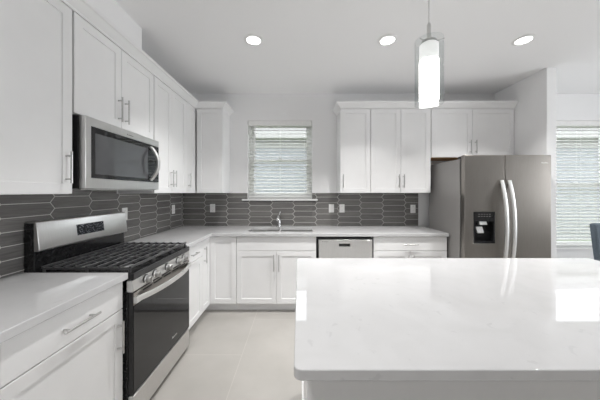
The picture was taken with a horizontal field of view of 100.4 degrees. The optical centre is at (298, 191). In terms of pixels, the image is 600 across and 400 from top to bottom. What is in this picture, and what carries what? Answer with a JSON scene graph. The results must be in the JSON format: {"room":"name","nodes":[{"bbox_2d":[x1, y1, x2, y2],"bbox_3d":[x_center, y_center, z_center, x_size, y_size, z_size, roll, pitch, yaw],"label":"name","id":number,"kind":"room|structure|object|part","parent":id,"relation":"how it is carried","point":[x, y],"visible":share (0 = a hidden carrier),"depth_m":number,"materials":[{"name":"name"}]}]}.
{"room":"kitchen","nodes":[
{"label":"kitchen","id":0,"kind":"room"},
{"bbox_2d":[21,190,144,272],"bbox_3d":[-1.700,0.013,-0.680,0.120,2.775,8.640,0,0,0],"label":"wall","id":1,"kind":"structure","parent":0,"point":[117,190],"depth_m":2.40,"materials":[{"name":"paint"}]},
{"bbox_2d":[0,0,72,194],"bbox_3d":[-1.455,-0.521,1.147,0.366,1.067,0.598,0,0,0],"label":"upper cabinet","id":2,"kind":"object","parent":1,"relation":"attached to","point":[36,153],"visible":1,"depth_m":1.25,"materials":[{"name":"paint"}]},
{"bbox_3d":[-1.291,-0.138,1.406,0.038,0.180,0.011,0,0,0],"label":"handle","id":3,"kind":"part","parent":2,"relation":"part of","materials":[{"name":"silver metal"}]},
{"bbox_2d":[0,190,181,278],"bbox_3d":[-1.634,0.228,1.945,0.010,0.491,3.090,0,0,0],"label":"backsplash","id":4,"kind":"structure","parent":1,"relation":"attached to","point":[148,213],"depth_m":1.84,"materials":[{"name":"tile"}]},
{"bbox_2d":[122,208,127,219],"bbox_3d":[-1.626,0.205,2.335,0.008,0.116,0.072,0,0,0],"label":"wall outlet","id":5,"kind":"object","parent":4,"relation":"attached to","point":[125,210],"visible":0.62,"depth_m":2.35,"materials":[{"name":"white plastic"}]},
{"bbox_2d":[72,12,153,139],"bbox_3d":[-1.455,-0.758,1.855,0.366,0.593,0.803,0,0,0],"label":"upper cabinet","id":6,"kind":"object","parent":1,"relation":"attached to","point":[109,86],"visible":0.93,"depth_m":1.72,"materials":[{"name":"paint"}]},
{"bbox_3d":[-1.319,-0.758,1.651,0.019,0.588,0.386,0,0,0],"label":"door","id":7,"kind":"part","parent":6,"relation":"part of","materials":[{"name":"paint"}]},
{"bbox_2d":[72,115,160,189],"bbox_3d":[-1.411,-0.235,1.867,0.452,0.442,0.778,0,0,0],"label":"microwave","id":8,"kind":"object","parent":6,"relation":"attached to","point":[106,156],"visible":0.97,"depth_m":1.68,"materials":[{"name":"silver metal"}]},
{"bbox_3d":[-1.227,-0.242,2.130,0.084,0.291,0.034,0,0,0],"label":"handle","id":9,"kind":"part","parent":8,"relation":"part of","materials":[{"name":"metal"}]},
{"bbox_3d":[-1.291,-0.597,1.811,0.038,0.180,0.011,0,0,0],"label":"handle","id":10,"kind":"part","parent":6,"relation":"part of","materials":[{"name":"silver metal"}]},
{"bbox_3d":[-1.291,-0.597,1.881,0.038,0.180,0.011,0,0,0],"label":"handle","id":11,"kind":"part","parent":6,"relation":"part of","materials":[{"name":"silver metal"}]},
{"bbox_3d":[-1.319,-0.758,2.050,0.019,0.588,0.405,0,0,0],"label":"door","id":12,"kind":"part","parent":6,"relation":"part of","materials":[{"name":"paint"}]},
{"bbox_2d":[118,76,185,192],"bbox_3d":[-1.455,-0.521,2.583,0.366,1.067,0.638,0,0,0],"label":"upper cabinet","id":13,"kind":"object","parent":1,"relation":"attached to","point":[169,107],"visible":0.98,"depth_m":2.53,"materials":[{"name":"paint"}]},
{"bbox_3d":[-1.319,-0.521,2.422,0.019,1.062,0.312,0,0,0],"label":"door","id":14,"kind":"part","parent":13,"relation":"part of","materials":[{"name":"paint"}]},
{"bbox_3d":[-1.319,-0.521,2.741,0.019,1.062,0.319,0,0,0],"label":"door","id":15,"kind":"part","parent":13,"relation":"part of","materials":[{"name":"paint"}]},
{"bbox_2d":[186,102,196,192],"bbox_3d":[-1.455,-0.521,3.200,0.366,1.067,0.587,0,0,0],"label":"upper cabinet","id":16,"kind":"object","parent":1,"relation":"attached to","point":[191,113],"visible":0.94,"depth_m":3.06,"materials":[{"name":"paint"}]},
{"bbox_2d":[72,0,141,48],"bbox_3d":[-1.479,-1.222,1.480,0.322,0.305,1.240,0,0,0],"label":"wall","id":17,"kind":"structure","parent":0,"point":[110,9],"depth_m":1.85,"materials":[{"name":"paint"}]},
{"bbox_2d":[150,310,301,399],"bbox_3d":[1.980,1.440,-0.740,7.480,0.080,8.760,0,0,0],"label":"floor","id":18,"kind":"structure","parent":0,"point":[229,354],"depth_m":2.08,"materials":[{"name":"tile"}]},
{"bbox_2d":[0,282,124,399],"bbox_3d":[-1.315,0.957,1.161,0.646,0.887,0.601,0,0,0],"label":"base cabinet","id":19,"kind":"object","parent":18,"relation":"on","point":[76,353],"visible":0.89,"depth_m":1.14,"materials":[{"name":"paint"}]},
{"bbox_2d":[0,273,127,343],"bbox_3d":[-1.322,0.493,0.936,0.634,0.038,1.072,0,0,0],"label":"countertop","id":20,"kind":"structure","parent":19,"relation":"on","point":[27,300],"depth_m":1.17,"materials":[{"name":"white stone"}]},
{"bbox_3d":[-1.011,0.605,1.163,0.038,0.011,0.190,0,0,0],"label":"handle","id":21,"kind":"part","parent":19,"relation":"part of","materials":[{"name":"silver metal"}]},
{"bbox_3d":[-1.011,0.825,1.420,0.038,0.180,0.011,0,0,0],"label":"handle","id":22,"kind":"part","parent":19,"relation":"part of","materials":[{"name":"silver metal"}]},
{"bbox_2d":[24,212,190,399],"bbox_3d":[-1.270,0.789,1.859,0.716,1.222,0.762,0,0,0],"label":"gas range","id":23,"kind":"object","parent":18,"relation":"on","point":[155,308],"visible":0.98,"depth_m":1.69,"materials":[{"name":"silver metal"}]},
{"bbox_2d":[38,246,188,280],"bbox_3d":[-1.295,0.505,1.859,0.630,0.041,0.762,0,0,0],"label":"cooktop","id":24,"kind":"object","parent":23,"relation":"in","point":[144,270],"depth_m":1.66,"materials":[{"name":"black metal"}]},
{"bbox_3d":[-0.964,0.558,1.603,0.037,0.054,0.054,0,0,0],"label":"knob","id":25,"kind":"part","parent":23,"relation":"part of","materials":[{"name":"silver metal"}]},
{"bbox_3d":[-0.964,0.558,1.703,0.037,0.054,0.054,0,0,0],"label":"knob","id":26,"kind":"part","parent":23,"relation":"part of","materials":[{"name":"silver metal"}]},
{"bbox_3d":[-1.009,0.560,1.859,0.063,0.068,0.762,0,0,0],"label":"control panel","id":27,"kind":"part","parent":23,"relation":"part of","materials":[{"name":"metal"}]},
{"bbox_3d":[-0.999,0.902,1.859,0.028,0.611,0.754,0,0,0],"label":"oven door","id":28,"kind":"part","parent":23,"relation":"part of","materials":[{"name":"black glass"}]},
{"bbox_3d":[-0.997,1.290,1.859,0.032,0.151,0.754,0,0,0],"label":"storage drawer","id":29,"kind":"part","parent":23,"relation":"part of","materials":[{"name":"metal"}]},
{"bbox_3d":[-0.983,0.639,1.859,0.005,0.074,0.750,0,0,0],"label":"trim","id":30,"kind":"part","parent":23,"relation":"part of","materials":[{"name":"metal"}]},
{"bbox_3d":[-0.947,0.643,1.859,0.070,0.038,0.750,0,0,0],"label":"handle","id":31,"kind":"part","parent":23,"relation":"part of","materials":[{"name":"metal"}]},
{"bbox_3d":[-0.964,0.558,1.859,0.037,0.054,0.054,0,0,0],"label":"knob","id":32,"kind":"part","parent":23,"relation":"part of","materials":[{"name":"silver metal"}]},
{"bbox_3d":[-0.964,0.558,2.023,0.037,0.054,0.054,0,0,0],"label":"knob","id":33,"kind":"part","parent":23,"relation":"part of","materials":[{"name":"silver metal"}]},
{"bbox_2d":[188,242,201,328],"bbox_3d":[-1.315,0.957,2.454,0.646,0.887,0.411,0,0,0],"label":"base cabinet","id":34,"kind":"object","parent":18,"relation":"on","point":[195,252],"visible":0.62,"depth_m":2.49,"materials":[{"name":"paint"}]},
{"bbox_3d":[-1.040,0.599,2.454,0.019,0.159,0.409,0,0,0],"label":"drawer","id":35,"kind":"part","parent":34,"relation":"part of","materials":[{"name":"paint"}]},
{"bbox_2d":[202,237,237,312],"bbox_3d":[-1.181,0.957,3.079,0.913,0.887,0.837,0,0,0],"label":"base cabinet","id":36,"kind":"object","parent":18,"relation":"on","point":[219,254],"visible":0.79,"depth_m":2.89,"materials":[{"name":"paint"}]},
{"bbox_3d":[-1.040,0.906,2.775,0.019,0.774,0.226,0,0,0],"label":"door","id":37,"kind":"part","parent":36,"relation":"part of","materials":[{"name":"paint"}]},
{"bbox_3d":[-0.877,0.906,2.900,0.302,0.774,0.019,0,0,0],"label":"door","id":38,"kind":"part","parent":36,"relation":"part of","materials":[{"name":"paint"}]},
{"bbox_2d":[124,226,448,247],"bbox_3d":[0.041,0.493,2.872,3.359,0.038,1.254,0,0,0],"label":"countertop","id":39,"kind":"structure","parent":36,"relation":"on","point":[193,235],"depth_m":2.93,"materials":[{"name":"white stone"}]},
{"bbox_2d":[276,212,281,226],"bbox_3d":[-0.275,0.369,3.337,0.072,0.210,0.228,0,0,0],"label":"kitchen faucet","id":40,"kind":"object","parent":39,"relation":"on","point":[278,218],"visible":1,"depth_m":3.39,"materials":[{"name":"silver metal"}]},
{"bbox_2d":[251,230,311,231],"bbox_3d":[-0.230,0.619,3.180,0.822,0.211,0.392,0,0,0],"label":"sink","id":41,"kind":"object","parent":39,"relation":"in","point":[252,230],"visible":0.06,"depth_m":3.36,"materials":[{"name":"metal"}]},
{"bbox_3d":[-0.436,0.619,3.180,0.410,0.211,0.392,0,0,0],"label":"bowl","id":42,"kind":"part","parent":41,"relation":"part of","materials":[{"name":"metal"}]},
{"bbox_3d":[-0.029,0.619,3.180,0.420,0.211,0.392,0,0,0],"label":"bowl","id":43,"kind":"part","parent":41,"relation":"part of","materials":[{"name":"metal"}]},
{"bbox_2d":[237,237,315,309],"bbox_3d":[-0.261,0.957,3.175,0.920,0.887,0.646,0,0,0],"label":"base cabinet","id":44,"kind":"object","parent":18,"relation":"on","point":[266,266],"visible":0.84,"depth_m":2.89,"materials":[{"name":"paint"}]},
{"bbox_3d":[-0.491,0.989,2.900,0.457,0.609,0.019,0,0,0],"label":"door","id":45,"kind":"part","parent":44,"relation":"part of","materials":[{"name":"paint"}]},
{"bbox_3d":[-0.261,0.599,2.900,0.918,0.159,0.019,0,0,0],"label":"false drawer","id":46,"kind":"part","parent":44,"relation":"part of","materials":[{"name":"paint"}]},
{"bbox_3d":[-0.030,0.989,2.900,0.457,0.609,0.019,0,0,0],"label":"door","id":47,"kind":"part","parent":44,"relation":"part of","materials":[{"name":"paint"}]},
{"bbox_2d":[316,237,371,257],"bbox_3d":[0.530,0.964,3.162,0.642,0.872,0.576,0,0,0],"label":"dishwasher","id":48,"kind":"object","parent":18,"relation":"on","point":[326,247],"visible":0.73,"depth_m":2.88,"materials":[{"name":"silver metal"}]},
{"bbox_2d":[316,237,317,257],"bbox_3d":[0.530,0.916,3.190,0.642,0.768,0.520,0,0,0],"label":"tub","id":49,"kind":"object","parent":48,"relation":"in","point":[316,237],"depth_m":2.96,"materials":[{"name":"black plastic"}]},
{"bbox_2d":[372,237,446,257],"bbox_3d":[1.287,0.957,3.175,0.848,0.887,0.646,0,0,0],"label":"base cabinet","id":50,"kind":"object","parent":18,"relation":"on","point":[382,247],"visible":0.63,"depth_m":2.89,"materials":[{"name":"paint"}]},
{"bbox_3d":[1.075,0.989,2.900,0.421,0.609,0.019,0,0,0],"label":"door","id":51,"kind":"part","parent":50,"relation":"part of","materials":[{"name":"paint"}]},
{"bbox_3d":[1.287,0.599,2.900,0.846,0.159,0.019,0,0,0],"label":"drawer","id":52,"kind":"part","parent":50,"relation":"part of","materials":[{"name":"paint"}]},
{"bbox_3d":[1.500,0.989,2.900,0.421,0.609,0.019,0,0,0],"label":"door","id":53,"kind":"part","parent":50,"relation":"part of","materials":[{"name":"paint"}]},
{"bbox_2d":[302,381,599,399],"bbox_3d":[1.028,0.953,1.365,2.023,0.895,0.784,0,0,0],"label":"kitchen island","id":54,"kind":"object","parent":18,"relation":"on","point":[311,390],"visible":0.25,"depth_m":0.98,"materials":[{"name":"paint"}]},
{"bbox_3d":[1.028,1.345,1.344,2.023,0.110,0.742,0,0,0],"label":"trim","id":55,"kind":"part","parent":54,"relation":"part of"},
{"bbox_3d":[0.037,0.953,1.366,0.012,0.895,0.737,0,0,0],"label":"panel","id":56,"kind":"part","parent":54,"relation":"part of","materials":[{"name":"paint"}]},
{"bbox_2d":[294,258,599,380],"bbox_3d":[1.028,0.489,1.230,2.084,0.030,1.129,0,0,0],"label":"island countertop","id":57,"kind":"structure","parent":54,"relation":"on","point":[357,319],"depth_m":0.94,"materials":[{"name":"white stone"}]},
{"bbox_2d":[429,155,550,257],"bbox_3d":[2.191,0.505,2.939,0.912,1.790,0.802,0,0,0],"label":"refrigerator","id":58,"kind":"object","parent":18,"relation":"on","point":[489,206],"visible":0.73,"depth_m":2.62,"materials":[{"name":"metal"}]},
{"bbox_3d":[1.932,0.329,2.641,0.087,0.041,0.046,0,0,0],"label":"water spout","id":59,"kind":"part","parent":58,"relation":"part of","materials":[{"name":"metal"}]},
{"bbox_3d":[1.946,0.465,2.650,0.422,1.710,0.060,0,0,0],"label":"freezer door","id":60,"kind":"part","parent":58,"relation":"part of","materials":[{"name":"metal"}]},
{"bbox_3d":[2.120,0.380,2.581,0.038,1.006,0.086,0,0,0],"label":"handle","id":61,"kind":"part","parent":58,"relation":"part of","materials":[{"name":"metal"}]},
{"bbox_3d":[2.200,0.380,2.581,0.038,1.006,0.086,0,0,0],"label":"handle","id":62,"kind":"part","parent":58,"relation":"part of","materials":[{"name":"metal"}]},
{"bbox_3d":[2.405,0.465,2.650,0.484,1.710,0.060,0,0,0],"label":"fridge door","id":63,"kind":"part","parent":58,"relation":"part of","materials":[{"name":"metal"}]},
{"bbox_2d":[590,223,599,260],"bbox_3d":[3.493,0.868,2.925,0.651,1.067,0.611,0,0,6],"label":"dining chair","id":64,"kind":"object","parent":18,"relation":"on","point":[594,227],"visible":0.23,"depth_m":2.69,"materials":[{"name":"fabric"}]},
{"bbox_2d":[115,0,599,93],"bbox_3d":[1.980,-1.425,-0.740,7.480,0.100,8.760,0,0,0],"label":"ceiling","id":65,"kind":"structure","parent":0,"point":[308,46],"depth_m":2.33,"materials":[{"name":"paint"}]},
{"bbox_2d":[244,34,262,45],"bbox_3d":[-0.410,-1.371,2.260,0.170,0.008,0.170,0,0,0],"label":"recessed light","id":66,"kind":"object","parent":65,"relation":"in","point":[251,39],"visible":1,"depth_m":2.25,"materials":[{"name":"white plastic"}]},
{"bbox_2d":[378,34,397,45],"bbox_3d":[0.800,-1.371,2.260,0.170,0.008,0.170,0,0,0],"label":"recessed light","id":67,"kind":"object","parent":65,"relation":"in","point":[388,39],"visible":1,"depth_m":2.25,"materials":[{"name":"white plastic"}]},
{"bbox_2d":[419,0,444,103],"bbox_3d":[0.655,-0.908,1.262,0.133,0.932,0.136,0,0,0],"label":"pendant light","id":68,"kind":"object","parent":65,"relation":"hanging from","point":[429,47],"visible":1,"depth_m":1.23,"materials":[{"name":"white glass"}]},
{"bbox_3d":[0.655,-0.558,1.260,0.088,0.204,0.088,0,0,0],"label":"lamp shade","id":69,"kind":"part","parent":68,"relation":"part of","materials":[{"name":"white glass"}]},
{"bbox_3d":[0.655,-1.095,1.260,0.006,0.520,0.006,0,0,0],"label":"cord","id":70,"kind":"part","parent":68,"relation":"part of","materials":[{"name":"silver metal"}]},
{"bbox_2d":[511,34,535,45],"bbox_3d":[2.030,-1.371,2.260,0.170,0.008,0.170,0,0,0],"label":"recessed light","id":71,"kind":"object","parent":65,"relation":"in","point":[528,38],"visible":1,"depth_m":2.25,"materials":[{"name":"white plastic"}]},
{"bbox_2d":[191,94,599,259],"bbox_3d":[1.980,0.013,3.570,7.240,2.775,0.140,0,0,0],"label":"wall","id":72,"kind":"structure","parent":0,"point":[316,108],"depth_m":3.50,"materials":[{"name":"paint"}]},
{"bbox_2d":[197,109,229,192],"bbox_3d":[-1.133,-0.521,3.334,0.334,1.067,0.328,0,0,0],"label":"upper cabinet","id":73,"kind":"object","parent":72,"relation":"attached to","point":[213,125],"visible":1,"depth_m":3.18,"materials":[{"name":"paint"}]},
{"bbox_2d":[60,0,233,115],"bbox_3d":[-1.117,-1.097,2.179,0.415,0.082,2.639,0,0,0],"label":"crown molding","id":74,"kind":"structure","parent":73,"relation":"attached to","point":[84,9],"depth_m":1.93,"materials":[{"name":"paint"}]},
{"bbox_2d":[242,199,317,200],"bbox_3d":[-0.267,0.107,3.525,1.052,0.026,0.120,0,0,0],"label":"trim","id":75,"kind":"structure","parent":72,"relation":"attached to","point":[242,199],"depth_m":3.46,"materials":[{"name":"white wood"}]},
{"bbox_2d":[249,126,311,198],"bbox_3d":[-0.267,-0.452,3.602,0.902,1.100,0.057,0,0,0],"label":"window","id":76,"kind":"structure","parent":72,"relation":"in","point":[251,133],"depth_m":3.59,"materials":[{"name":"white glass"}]},
{"bbox_2d":[248,121,311,196],"bbox_3d":[-0.267,-0.463,3.532,0.890,1.075,0.077,0,0,0],"label":"window blind","id":77,"kind":"object","parent":76,"relation":"attached to","point":[250,123],"visible":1,"depth_m":3.52,"materials":[{"name":"plastic"}]},
{"bbox_3d":[-0.612,-0.441,3.542,0.002,1.012,0.057,0,0,0],"label":"ladder cord","id":78,"kind":"part","parent":77,"relation":"part of","materials":[{"name":"white fabric"}]},
{"bbox_3d":[-0.267,0.066,3.542,0.890,0.018,0.052,0,0,0],"label":"rail","id":79,"kind":"part","parent":77,"relation":"part of","materials":[{"name":"white plastic"}]},
{"bbox_3d":[0.078,-0.441,3.542,0.002,1.012,0.057,0,0,0],"label":"ladder cord","id":80,"kind":"part","parent":77,"relation":"part of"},
{"bbox_3d":[-0.267,-0.204,3.597,0.832,0.535,0.020,0,0,0],"label":"sash","id":81,"kind":"part","parent":76,"relation":"part of","materials":[{"name":"glass"}]},
{"bbox_3d":[-0.267,-0.700,3.617,0.832,0.535,0.020,0,0,0],"label":"sash","id":82,"kind":"part","parent":76,"relation":"part of","materials":[{"name":"glass"}]},
{"bbox_2d":[182,193,417,225],"bbox_3d":[0.018,0.244,3.494,3.294,0.457,0.010,0,0,0],"label":"backsplash","id":83,"kind":"structure","parent":72,"relation":"attached to","point":[361,209],"depth_m":3.49,"materials":[{"name":"tile"}]},
{"bbox_2d":[210,204,214,211],"bbox_3d":[-1.205,0.225,3.486,0.072,0.116,0.008,0,0,0],"label":"wall outlet","id":84,"kind":"object","parent":83,"relation":"attached to","point":[212,206],"visible":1,"depth_m":3.48,"materials":[{"name":"white plastic"}]},
{"bbox_2d":[329,204,333,212],"bbox_3d":[0.452,0.228,3.485,0.072,0.116,0.011,0,0,0],"label":"light switch","id":85,"kind":"object","parent":83,"relation":"attached to","point":[331,206],"visible":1,"depth_m":3.48,"materials":[{"name":"white plastic"}]},
{"bbox_2d":[339,204,344,212],"bbox_3d":[0.600,0.228,3.486,0.072,0.116,0.008,0,0,0],"label":"wall outlet","id":86,"kind":"object","parent":83,"relation":"attached to","point":[341,206],"visible":1,"depth_m":3.48,"materials":[{"name":"white plastic"}]},
{"bbox_2d":[410,205,415,212],"bbox_3d":[1.590,0.235,3.486,0.072,0.116,0.008,0,0,0],"label":"wall outlet","id":87,"kind":"object","parent":83,"relation":"attached to","point":[412,207],"visible":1,"depth_m":3.48,"materials":[{"name":"white plastic"}]},
{"bbox_2d":[337,109,369,192],"bbox_3d":[0.717,-0.521,3.315,0.380,1.067,0.366,0,0,0],"label":"upper cabinet","id":88,"kind":"object","parent":72,"relation":"attached to","point":[353,125],"visible":1,"depth_m":3.18,"materials":[{"name":"paint"}]},
{"bbox_2d":[370,109,430,192],"bbox_3d":[1.291,-0.521,3.315,0.759,1.067,0.366,0,0,0],"label":"upper cabinet","id":89,"kind":"object","parent":72,"relation":"attached to","point":[400,139],"visible":0.99,"depth_m":3.18,"materials":[{"name":"paint"}]},
{"bbox_3d":[1.101,-0.521,3.179,0.378,1.062,0.019,0,0,0],"label":"door","id":90,"kind":"part","parent":89,"relation":"part of","materials":[{"name":"paint"}]},
{"bbox_3d":[1.482,-0.521,3.179,0.375,1.062,0.019,0,0,0],"label":"door","id":91,"kind":"part","parent":89,"relation":"part of","materials":[{"name":"paint"}]},
{"bbox_2d":[431,109,513,160],"bbox_3d":[2.204,-0.746,3.315,1.054,0.619,0.366,0,0,0],"label":"upper cabinet","id":92,"kind":"object","parent":72,"relation":"attached to","point":[455,133],"visible":0.91,"depth_m":3.18,"materials":[{"name":"paint"}]},
{"bbox_2d":[333,101,517,116],"bbox_3d":[1.602,-1.097,3.307,2.264,0.082,0.384,0,0,0],"label":"crown molding","id":93,"kind":"structure","parent":92,"relation":"attached to","point":[339,105],"depth_m":3.15,"materials":[{"name":"paint"}]},
{"bbox_3d":[1.939,-0.747,3.179,0.516,0.610,0.019,0,0,0],"label":"door","id":94,"kind":"part","parent":92,"relation":"part of","materials":[{"name":"paint"}]},
{"bbox_3d":[2.463,-0.747,3.179,0.525,0.610,0.019,0,0,0],"label":"door","id":95,"kind":"part","parent":92,"relation":"part of","materials":[{"name":"paint"}]},
{"bbox_2d":[556,248,592,249],"bbox_3d":[3.960,0.791,3.485,1.040,0.022,0.029,0,0,0],"label":"trim","id":96,"kind":"structure","parent":72,"relation":"attached to","point":[556,248],"depth_m":3.47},
{"bbox_2d":[556,126,599,185],"bbox_3d":[3.960,-0.110,3.602,0.920,1.780,0.057,0,0,0],"label":"window","id":97,"kind":"structure","parent":72,"relation":"in","point":[556,126],"depth_m":3.61,"materials":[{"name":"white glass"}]},
{"bbox_2d":[556,121,599,245],"bbox_3d":[3.960,-0.121,3.532,0.908,1.753,0.077,0,0,0],"label":"window blind","id":98,"kind":"object","parent":97,"relation":"attached to","point":[558,123],"visible":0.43,"depth_m":3.53,"materials":[{"name":"plastic"}]},
{"bbox_3d":[3.960,0.746,3.542,0.908,0.018,0.052,0,0,0],"label":"rail","id":99,"kind":"part","parent":98,"relation":"part of","materials":[{"name":"white plastic"}]},
{"bbox_3d":[3.960,0.307,3.597,0.850,0.875,0.020,0,0,0],"label":"sash","id":100,"kind":"part","parent":97,"relation":"part of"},
{"bbox_2d":[495,68,555,257],"bbox_3d":[2.790,0.013,3.130,0.110,2.775,0.740,0,0,0],"label":"wall partition","id":101,"kind":"structure","parent":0,"point":[535,109],"depth_m":2.84,"materials":[{"name":"paint"}]},
{"label":"outside","id":102,"kind":"structure","parent":0,"visible":0},
{"bbox_2d":[556,240,591,240],"bbox_3d":[2.500,1.600,9.820,23.000,0.100,12.360,0,0,0],"label":"ground","id":103,"kind":"structure","parent":102,"point":[556,240],"depth_m":7.99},
{"bbox_2d":[256,128,599,237],"bbox_3d":[2.000,-0.750,10.200,18.800,4.600,5.000,0,0,0],"label":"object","id":104,"kind":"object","parent":103,"relation":"on","point":[258,133],"visible":0.02,"depth_m":8.20,"materials":[{"name":"white plastic"}]}
]}

